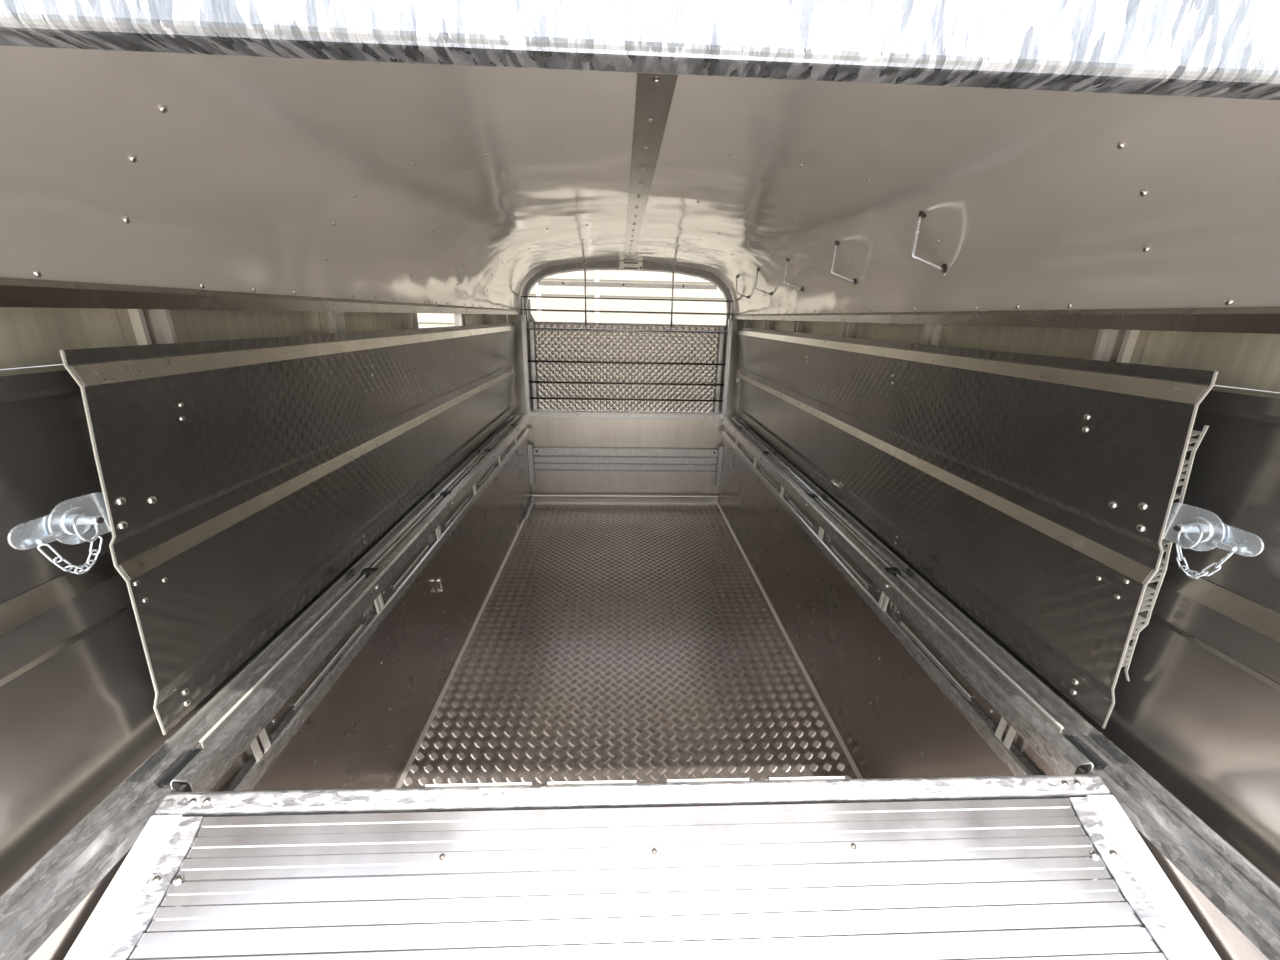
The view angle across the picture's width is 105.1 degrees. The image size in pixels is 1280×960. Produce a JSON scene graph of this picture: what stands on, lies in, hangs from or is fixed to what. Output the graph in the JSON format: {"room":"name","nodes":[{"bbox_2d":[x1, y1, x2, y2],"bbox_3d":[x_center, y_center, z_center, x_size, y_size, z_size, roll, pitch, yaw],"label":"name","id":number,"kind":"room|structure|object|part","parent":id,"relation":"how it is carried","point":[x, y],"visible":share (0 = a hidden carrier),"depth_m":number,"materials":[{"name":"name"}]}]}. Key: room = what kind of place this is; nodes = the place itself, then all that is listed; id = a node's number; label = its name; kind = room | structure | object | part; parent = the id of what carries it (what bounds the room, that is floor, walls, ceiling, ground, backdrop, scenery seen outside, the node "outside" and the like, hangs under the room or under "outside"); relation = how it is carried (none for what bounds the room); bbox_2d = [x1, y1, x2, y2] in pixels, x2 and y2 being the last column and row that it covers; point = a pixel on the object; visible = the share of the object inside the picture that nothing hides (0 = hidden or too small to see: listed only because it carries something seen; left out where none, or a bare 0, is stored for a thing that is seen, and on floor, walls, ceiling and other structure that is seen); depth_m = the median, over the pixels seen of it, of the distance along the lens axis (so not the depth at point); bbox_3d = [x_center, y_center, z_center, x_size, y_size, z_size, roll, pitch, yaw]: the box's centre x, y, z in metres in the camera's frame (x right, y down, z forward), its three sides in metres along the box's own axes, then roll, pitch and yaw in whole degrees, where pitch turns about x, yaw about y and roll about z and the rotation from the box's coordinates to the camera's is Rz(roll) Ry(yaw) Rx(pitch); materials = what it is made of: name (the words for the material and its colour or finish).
{"room":"cargo space","nodes":[
{"label":"cargo space","id":0,"kind":"room"},
{"bbox_2d":[0,364,531,959],"bbox_3d":[-1.024,0.097,2.587,0.144,1.664,4.080,0,18,-2],"label":"wall","id":1,"kind":"structure","parent":0,"point":[78,717],"depth_m":0.91,"materials":[{"name":"metal"}]},
{"bbox_2d":[0,307,126,368],"bbox_3d":[-1.004,-0.193,0.680,0.003,0.094,0.650,0,18,-2],"label":"flap","id":2,"kind":"object","parent":1,"relation":"attached to","point":[29,336],"visible":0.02,"depth_m":0.84,"materials":[{"name":"metal"}]},
{"bbox_2d":[116,309,177,345],"bbox_3d":[-0.992,-0.296,0.990,0.045,0.094,0.070,0,18,-2],"label":"post","id":3,"kind":"object","parent":1,"relation":"on","point":[139,326],"visible":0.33,"depth_m":0.97,"materials":[{"name":"metal"}]},
{"bbox_2d":[169,309,321,342],"bbox_3d":[-1.030,-0.403,1.306,0.003,0.094,0.670,0,18,-2],"label":"flap","id":4,"kind":"object","parent":1,"relation":"attached to","point":[189,325],"visible":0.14,"depth_m":1.26,"materials":[{"name":"metal"}]},
{"bbox_2d":[0,412,528,959],"bbox_3d":[-0.978,0.110,2.551,0.112,0.196,4.000,0,18,-2],"label":"rail","id":5,"kind":"object","parent":1,"relation":"attached to","point":[41,899],"visible":0.99,"depth_m":1.14,"materials":[{"name":"silver metal"}]},
{"bbox_2d":[60,323,515,734],"bbox_3d":[-1.008,-0.386,2.517,0.088,0.765,3.446,0,18,-2],"label":"panel","id":6,"kind":"object","parent":5,"relation":"attached to","point":[239,478],"visible":1,"depth_m":1.21,"materials":[{"name":"silver metal"}]},
{"bbox_2d":[7,493,110,573],"bbox_3d":[-0.915,0.092,0.802,0.046,0.119,0.148,0,18,-2],"label":"latch","id":7,"kind":"object","parent":6,"relation":"attached to","point":[77,520],"visible":1,"depth_m":0.79,"materials":[{"name":"metal"}]},
{"bbox_2d":[60,507,91,535],"bbox_3d":[-0.925,0.068,0.806,0.004,0.047,0.047,0,18,-2],"label":"washer","id":8,"kind":"object","parent":7,"relation":"in","point":[68,515],"depth_m":0.80,"materials":[{"name":"metal"}]},
{"bbox_3d":[-0.929,0.065,0.817,0.004,0.077,0.100,0,18,-2],"label":"mounting plate","id":9,"kind":"part","parent":7,"relation":"part of","materials":[{"name":"metal"}]},
{"bbox_2d":[64,774,1220,959],"bbox_3d":[0.046,1.180,0.296,1.800,0.724,1.632,0,18,-2],"label":"ramp","id":10,"kind":"object","parent":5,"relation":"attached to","point":[1031,867],"visible":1,"depth_m":0.84,"materials":[{"name":"metal"}]},
{"bbox_3d":[-0.825,1.186,0.246,0.054,0.709,1.601,0,18,-2],"label":"frame","id":11,"kind":"part","parent":10,"relation":"part of","materials":[{"name":"silver metal"}]},
{"bbox_3d":[0.919,1.198,0.321,0.054,0.709,1.601,0,18,-2],"label":"frame","id":12,"kind":"part","parent":10,"relation":"part of","materials":[{"name":"silver metal"}]},
{"bbox_2d":[318,312,346,333],"bbox_3d":[-1.018,-0.509,1.624,0.045,0.094,0.070,0,18,-2],"label":"post","id":13,"kind":"object","parent":1,"relation":"on","point":[330,322],"visible":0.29,"depth_m":1.60,"materials":[{"name":"metal"}]},
{"bbox_2d":[343,312,402,332],"bbox_3d":[-1.055,-0.609,1.922,0.003,0.094,0.630,0,18,-2],"label":"flap","id":14,"kind":"object","parent":1,"relation":"attached to","point":[354,321],"visible":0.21,"depth_m":1.92,"materials":[{"name":"metal"}]},
{"bbox_2d":[401,313,418,328],"bbox_3d":[-1.042,-0.708,2.221,0.045,0.094,0.070,0,18,-2],"label":"post","id":15,"kind":"object","parent":1,"relation":"on","point":[409,320],"visible":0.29,"depth_m":2.19,"materials":[{"name":"metal"}]},
{"bbox_2d":[435,578,442,592],"bbox_3d":[-0.932,0.488,2.278,0.026,0.072,0.030,0,18,-2],"label":"turn catch","id":16,"kind":"object","parent":1,"relation":"attached to","point":[439,589],"visible":1,"depth_m":2.27,"materials":[{"name":"metal"}]},
{"bbox_3d":[-0.941,0.491,2.279,0.006,0.065,0.030,0,18,-2],"label":"plate","id":17,"kind":"part","parent":16,"relation":"part of","materials":[{"name":"metal"}]},
{"bbox_2d":[454,314,465,325],"bbox_3d":[-1.070,-0.940,2.913,0.045,0.094,0.070,0,18,-2],"label":"post","id":18,"kind":"object","parent":1,"relation":"on","point":[459,319],"visible":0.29,"depth_m":2.88,"materials":[{"name":"metal"}]},
{"bbox_2d":[396,508,528,787],"bbox_3d":[-0.965,0.857,2.828,0.018,0.012,4.050,0,18,-2],"label":"baseboard","id":19,"kind":"structure","parent":1,"relation":"attached to","point":[413,755],"depth_m":2.44,"materials":[{"name":"white metal"}]},
{"bbox_2d":[465,314,482,324],"bbox_3d":[-1.107,-1.042,3.215,0.003,0.094,0.640,0,18,-2],"label":"flap","id":20,"kind":"object","parent":1,"relation":"attached to","point":[471,319],"visible":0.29,"depth_m":3.28,"materials":[{"name":"metal"}]},
{"bbox_2d":[483,314,491,323],"bbox_3d":[-1.095,-1.143,3.520,0.045,0.094,0.070,0,18,-2],"label":"post","id":21,"kind":"object","parent":1,"relation":"on","point":[487,318],"visible":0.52,"depth_m":3.49,"materials":[{"name":"metal"}]},
{"bbox_2d":[491,314,506,323],"bbox_3d":[-1.134,-1.262,3.874,0.003,0.094,0.750,0,18,-2],"label":"flap","id":22,"kind":"object","parent":1,"relation":"attached to","point":[496,318],"visible":0.5,"depth_m":3.96,"materials":[{"name":"metal"}]},
{"bbox_2d":[527,442,534,484],"bbox_3d":[-1.018,-0.152,4.603,0.042,0.390,0.098,0,18,-2],"label":"bracket","id":23,"kind":"object","parent":1,"relation":"attached to","point":[530,447],"visible":1,"depth_m":4.56,"materials":[{"name":"metal"}]},
{"bbox_2d":[534,447,716,473],"bbox_3d":[-0.132,-0.182,4.645,1.724,0.246,0.030,0,18,-2],"label":"board","id":24,"kind":"object","parent":23,"relation":"attached to","point":[547,459],"visible":1,"depth_m":4.64,"materials":[{"name":"metal"}]},
{"bbox_2d":[507,314,745,493],"bbox_3d":[-0.125,-0.600,4.557,2.100,1.775,0.033,0,18,-2],"label":"wall","id":25,"kind":"structure","parent":0,"point":[543,432],"depth_m":4.61,"materials":[{"name":"silver metal"}]},
{"bbox_2d":[0,277,521,314],"bbox_3d":[-1.000,-0.811,2.284,0.153,0.062,4.080,0,18,-2],"label":"rail","id":26,"kind":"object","parent":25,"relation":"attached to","point":[14,292],"depth_m":0.92,"materials":[{"name":"metal"}]},
{"bbox_2d":[532,493,717,503],"bbox_3d":[-0.140,0.180,4.779,1.810,0.095,0.044,0,18,-2],"label":"trim","id":27,"kind":"structure","parent":25,"relation":"attached to","point":[538,497],"depth_m":4.76,"materials":[{"name":"white metal"}]},
{"bbox_2d":[527,410,724,419],"bbox_3d":[-0.123,-0.601,4.503,1.810,0.062,0.076,0,18,-2],"label":"bar","id":28,"kind":"object","parent":25,"relation":"attached to","point":[534,413],"visible":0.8,"depth_m":4.48,"materials":[{"name":"metal"}]},
{"bbox_2d":[515,261,737,328],"bbox_3d":[-0.102,-1.585,4.183,1.920,0.521,0.100,0,18,-2],"label":"window","id":29,"kind":"structure","parent":25,"relation":"in","point":[604,265],"depth_m":4.13,"materials":[{"name":"metal"}]},
{"bbox_2d":[527,299,534,320],"bbox_3d":[-0.931,-1.455,4.216,0.072,0.200,0.015,0,18,-2],"label":"bracket","id":30,"kind":"object","parent":29,"relation":"attached to","point":[530,317],"visible":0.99,"depth_m":4.22,"materials":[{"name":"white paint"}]},
{"bbox_2d":[619,261,641,269],"bbox_3d":[-0.075,-1.776,4.060,0.190,0.063,0.011,0,18,-2],"label":"plate","id":31,"kind":"object","parent":29,"relation":"attached to","point":[623,265],"visible":1,"depth_m":4.06,"materials":[{"name":"white"}]},
{"bbox_2d":[526,321,727,412],"bbox_3d":[-0.115,-1.000,4.387,1.820,0.771,0.022,0,18,-2],"label":"panel","id":32,"kind":"object","parent":25,"relation":"attached to","point":[551,345],"visible":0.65,"depth_m":4.38,"materials":[{"name":"metal"}]},
{"bbox_2d":[401,503,857,787],"bbox_3d":[-0.062,0.887,2.859,2.060,0.032,4.140,0,18,-2],"label":"floor","id":33,"kind":"structure","parent":0,"point":[638,642],"depth_m":2.53,"materials":[{"name":"silver metal"}]},
{"bbox_2d":[525,497,533,518],"bbox_3d":[-1.017,0.252,4.527,0.030,0.075,0.381,0,18,-4],"label":"bead","id":34,"kind":"object","parent":33,"relation":"on","point":[532,498],"visible":1,"depth_m":4.53,"materials":[{"name":"white paint"}]},
{"bbox_2d":[0,46,1279,313],"bbox_3d":[-0.024,-0.990,2.274,1.828,0.444,4.100,0,18,-2],"label":"ceiling","id":35,"kind":"structure","parent":0,"point":[438,184],"depth_m":1.04,"materials":[{"name":"metal"}]},
{"bbox_2d":[584,262,587,327],"bbox_3d":[-0.454,-1.525,4.080,0.037,0.532,0.024,0,18,-2],"label":"rod","id":36,"kind":"object","parent":35,"relation":"hanging from","point":[584,262],"visible":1,"depth_m":4.06,"materials":[{"name":"metal"}]},
{"bbox_3d":[-0.454,-1.551,4.076,0.013,0.480,0.013,-7,20,-24],"label":"rod","id":37,"kind":"part","parent":36,"relation":"part of","materials":[{"name":"metal"}]},
{"bbox_2d":[520,296,733,414],"bbox_3d":[-0.108,-1.054,4.234,1.790,0.971,0.042,0,18,-2],"label":"gate","id":38,"kind":"object","parent":36,"relation":"hanging from","point":[524,328],"visible":1,"depth_m":4.22,"materials":[{"name":"metal"}]},
{"bbox_3d":[-0.983,-0.988,4.221,0.036,0.820,0.042,0,18,-2],"label":"post","id":39,"kind":"part","parent":38,"relation":"part of","materials":[{"name":"metal"}]},
{"bbox_3d":[-0.115,-0.715,4.347,1.724,0.017,0.017,0,18,-2],"label":"rod","id":40,"kind":"part","parent":38,"relation":"part of","materials":[{"name":"grey metal"}]},
{"bbox_3d":[-0.112,-0.848,4.302,1.724,0.017,0.017,0,18,-2],"label":"rod","id":41,"kind":"part","parent":38,"relation":"part of","materials":[{"name":"grey metal"}]},
{"bbox_3d":[-0.109,-1.015,4.246,1.724,0.017,0.017,0,18,-2],"label":"rod","id":42,"kind":"part","parent":38,"relation":"part of","materials":[{"name":"grey metal"}]},
{"bbox_3d":[-0.103,-1.270,4.161,1.724,0.018,0.018,0,18,-2],"label":"rod","id":43,"kind":"part","parent":38,"relation":"part of","materials":[{"name":"metal"}]},
{"bbox_3d":[-0.100,-1.412,4.114,1.790,0.012,0.012,0,18,-2],"label":"rod","id":44,"kind":"part","parent":38,"relation":"part of","materials":[{"name":"grey metal"}]},
{"bbox_3d":[-0.098,-1.508,4.082,1.770,0.012,0.012,0,18,-2],"label":"rod","id":45,"kind":"part","parent":38,"relation":"part of","materials":[{"name":"grey metal"}]},
{"bbox_3d":[0.764,-0.976,4.296,0.036,0.820,0.042,0,18,-2],"label":"post","id":46,"kind":"part","parent":38,"relation":"part of","materials":[{"name":"metal"}]},
{"bbox_2d":[669,265,673,329],"bbox_3d":[0.272,-1.519,4.111,0.037,0.530,0.024,0,18,-2],"label":"rod","id":47,"kind":"object","parent":35,"relation":"hanging from","point":[671,322],"visible":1,"depth_m":4.12,"materials":[{"name":"metal"}]},
{"bbox_3d":[0.272,-1.545,4.108,0.013,0.478,0.013,-7,20,-24],"label":"rod","id":48,"kind":"part","parent":47,"relation":"part of","materials":[{"name":"metal"}]},
{"bbox_2d":[736,275,748,298],"bbox_3d":[0.759,-1.428,3.627,0.111,0.159,0.024,0,18,-2],"label":"hook","id":49,"kind":"object","parent":35,"relation":"attached to","point":[736,275],"visible":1,"depth_m":3.63,"materials":[{"name":"metal"}]},
{"bbox_2d":[755,268,771,295],"bbox_3d":[0.781,-1.244,3.077,0.112,0.159,0.024,0,18,-2],"label":"hook","id":50,"kind":"object","parent":35,"relation":"attached to","point":[758,269],"visible":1,"depth_m":3.08,"materials":[{"name":"metal"}]},
{"bbox_2d":[783,258,803,290],"bbox_3d":[0.803,-1.066,2.544,0.112,0.159,0.024,0,18,-2],"label":"hook","id":51,"kind":"object","parent":35,"relation":"attached to","point":[787,259],"visible":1,"depth_m":2.55,"materials":[{"name":"metal"}]},
{"bbox_2d":[831,241,856,283],"bbox_3d":[0.827,-0.874,1.971,0.112,0.159,0.024,0,18,-2],"label":"hook","id":52,"kind":"object","parent":35,"relation":"attached to","point":[837,243],"visible":1,"depth_m":1.98,"materials":[{"name":"metal"}]},
{"bbox_2d":[911,211,946,271],"bbox_3d":[0.849,-0.691,1.423,0.112,0.159,0.024,0,18,-2],"label":"hook","id":53,"kind":"object","parent":35,"relation":"attached to","point":[943,268],"visible":1,"depth_m":1.43,"materials":[{"name":"metal"}]},
{"bbox_2d":[732,307,1279,333],"bbox_3d":[0.945,-0.797,2.368,0.153,0.062,4.080,0,18,-2],"label":"rail","id":54,"kind":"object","parent":35,"relation":"attached to","point":[1263,320],"depth_m":1.00,"materials":[{"name":"metal"}]},
{"bbox_2d":[0,0,1279,99],"bbox_3d":[0.058,-0.436,0.294,2.160,0.331,0.081,0,18,-2],"label":"header beam","id":55,"kind":"structure","parent":0,"point":[1189,48],"depth_m":0.31,"materials":[{"name":"silver metal"}]},
{"bbox_2d":[718,385,1279,959],"bbox_3d":[0.930,0.111,2.671,0.144,1.664,4.080,0,18,-2],"label":"wall","id":56,"kind":"structure","parent":0,"point":[1198,710],"depth_m":0.96,"materials":[{"name":"metal"}]},
{"bbox_2d":[716,444,723,485],"bbox_3d":[0.754,-0.139,4.679,0.042,0.390,0.098,0,18,-2],"label":"bracket","id":57,"kind":"object","parent":56,"relation":"attached to","point":[720,449],"visible":1,"depth_m":4.64,"materials":[{"name":"metal"}]},
{"bbox_2d":[745,320,752,327],"bbox_3d":[0.917,-1.300,4.119,0.045,0.094,0.070,0,18,-2],"label":"post","id":58,"kind":"object","parent":56,"relation":"on","point":[749,323],"visible":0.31,"depth_m":4.09,"materials":[{"name":"metal"}]},
{"bbox_2d":[752,320,764,328],"bbox_3d":[0.953,-1.208,3.845,0.003,0.094,0.580,0,18,-2],"label":"flap","id":59,"kind":"object","parent":56,"relation":"attached to","point":[757,324],"visible":0.43,"depth_m":3.92,"materials":[{"name":"metal"}]},
{"bbox_2d":[764,320,773,329],"bbox_3d":[0.940,-1.116,3.570,0.045,0.094,0.070,0,18,-2],"label":"post","id":60,"kind":"object","parent":56,"relation":"on","point":[769,324],"visible":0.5,"depth_m":3.54,"materials":[{"name":"metal"}]},
{"bbox_2d":[773,320,793,331],"bbox_3d":[0.977,-1.016,3.272,0.003,0.094,0.630,0,18,-2],"label":"flap","id":61,"kind":"object","parent":56,"relation":"attached to","point":[779,325],"visible":0.43,"depth_m":3.32,"materials":[{"name":"metal"}]},
{"bbox_2d":[717,503,862,778],"bbox_3d":[0.840,0.870,2.905,0.018,0.012,4.050,0,18,-2],"label":"baseboard","id":62,"kind":"structure","parent":56,"relation":"attached to","point":[854,767],"depth_m":2.55,"materials":[{"name":"white metal"}]},
{"bbox_2d":[793,321,804,332],"bbox_3d":[0.964,-0.916,2.973,0.045,0.094,0.070,0,18,-2],"label":"post","id":63,"kind":"object","parent":56,"relation":"on","point":[799,326],"visible":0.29,"depth_m":2.94,"materials":[{"name":"metal"}]},
{"bbox_2d":[804,321,842,335],"bbox_3d":[1.002,-0.807,2.647,0.003,0.094,0.690,0,18,-2],"label":"flap","id":64,"kind":"object","parent":56,"relation":"attached to","point":[811,327],"visible":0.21,"depth_m":2.67,"materials":[{"name":"metal"}]},
{"bbox_2d":[841,322,857,337],"bbox_3d":[0.991,-0.697,2.319,0.045,0.094,0.070,0,18,-2],"label":"post","id":65,"kind":"object","parent":56,"relation":"on","point":[849,329],"visible":0.62,"depth_m":2.29,"materials":[{"name":"metal"}]},
{"bbox_2d":[856,323,924,343],"bbox_3d":[1.028,-0.593,2.007,0.003,0.094,0.660,0,18,-2],"label":"flap","id":66,"kind":"object","parent":56,"relation":"attached to","point":[908,333],"visible":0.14,"depth_m":2.00,"materials":[{"name":"metal"}]},
{"bbox_2d":[921,324,948,345],"bbox_3d":[1.016,-0.488,1.693,0.045,0.094,0.070,0,18,-2],"label":"post","id":67,"kind":"object","parent":56,"relation":"on","point":[932,334],"visible":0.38,"depth_m":1.67,"materials":[{"name":"metal"}]},
{"bbox_2d":[722,414,1279,959],"bbox_3d":[0.887,0.123,2.631,0.112,0.196,4.000,0,18,-2],"label":"rail","id":68,"kind":"object","parent":56,"relation":"attached to","point":[1244,894],"visible":0.98,"depth_m":1.21,"materials":[{"name":"silver metal"}]},
{"bbox_2d":[738,327,1217,728],"bbox_3d":[0.928,-0.369,2.591,0.088,0.765,3.468,0,18,-2],"label":"panel","id":69,"kind":"object","parent":68,"relation":"attached to","point":[1038,493],"visible":1,"depth_m":1.28,"materials":[{"name":"silver metal"}]},
{"bbox_2d":[830,479,839,487],"bbox_3d":[0.940,0.016,2.371,0.026,0.024,0.090,0,18,-2],"label":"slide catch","id":70,"kind":"object","parent":69,"relation":"attached to","point":[832,481],"visible":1,"depth_m":2.35,"materials":[{"name":"silver metal"}]},
{"bbox_2d":[1163,502,1263,578],"bbox_3d":[0.977,0.112,0.864,0.046,0.119,0.148,0,18,-2],"label":"latch","id":71,"kind":"object","parent":69,"relation":"attached to","point":[1188,526],"visible":1,"depth_m":0.85,"materials":[{"name":"metal"}]},
{"bbox_3d":[0.990,0.085,0.880,0.004,0.077,0.100,0,18,-2],"label":"mounting plate","id":72,"kind":"part","parent":71,"relation":"part of","materials":[{"name":"metal"}]},
{"bbox_2d":[1183,516,1212,542],"bbox_3d":[0.986,0.088,0.869,0.004,0.047,0.047,0,18,-2],"label":"washer","id":73,"kind":"object","parent":71,"relation":"in","point":[1205,523],"depth_m":0.86,"materials":[{"name":"metal"}]},
{"bbox_2d":[945,325,1099,359],"bbox_3d":[1.054,-0.383,1.382,0.003,0.094,0.660,0,18,-2],"label":"flap","id":74,"kind":"object","parent":56,"relation":"attached to","point":[1059,342],"visible":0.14,"depth_m":1.33,"materials":[{"name":"metal"}]},
{"bbox_2d":[1091,329,1148,363],"bbox_3d":[1.042,-0.279,1.068,0.045,0.094,0.070,0,18,-2],"label":"post","id":75,"kind":"object","parent":56,"relation":"on","point":[1124,346],"visible":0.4,"depth_m":1.05,"materials":[{"name":"metal"}]},
{"bbox_2d":[1138,330,1279,391],"bbox_3d":[1.079,-0.177,0.766,0.003,0.094,0.640,0,18,-2],"label":"flap","id":76,"kind":"object","parent":56,"relation":"attached to","point":[1241,360],"visible":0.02,"depth_m":0.90,"materials":[{"name":"metal"}]},
{"label":"outside","id":77,"kind":"structure","parent":0,"visible":0},
{"bbox_3d":[0.021,2.166,0.725,60.000,0.100,60.000,0,18,-2],"label":"ground","id":78,"kind":"structure","parent":77,"visible":0},
{"bbox_2d":[417,270,725,327],"bbox_3d":[-0.256,-2.168,7.849,18.000,3.600,0.330,0,18,-2],"label":"sky","id":79,"kind":"structure","parent":78,"relation":"on","point":[425,320],"depth_m":7.51,"materials":[{"name":"beige"}]}
]}

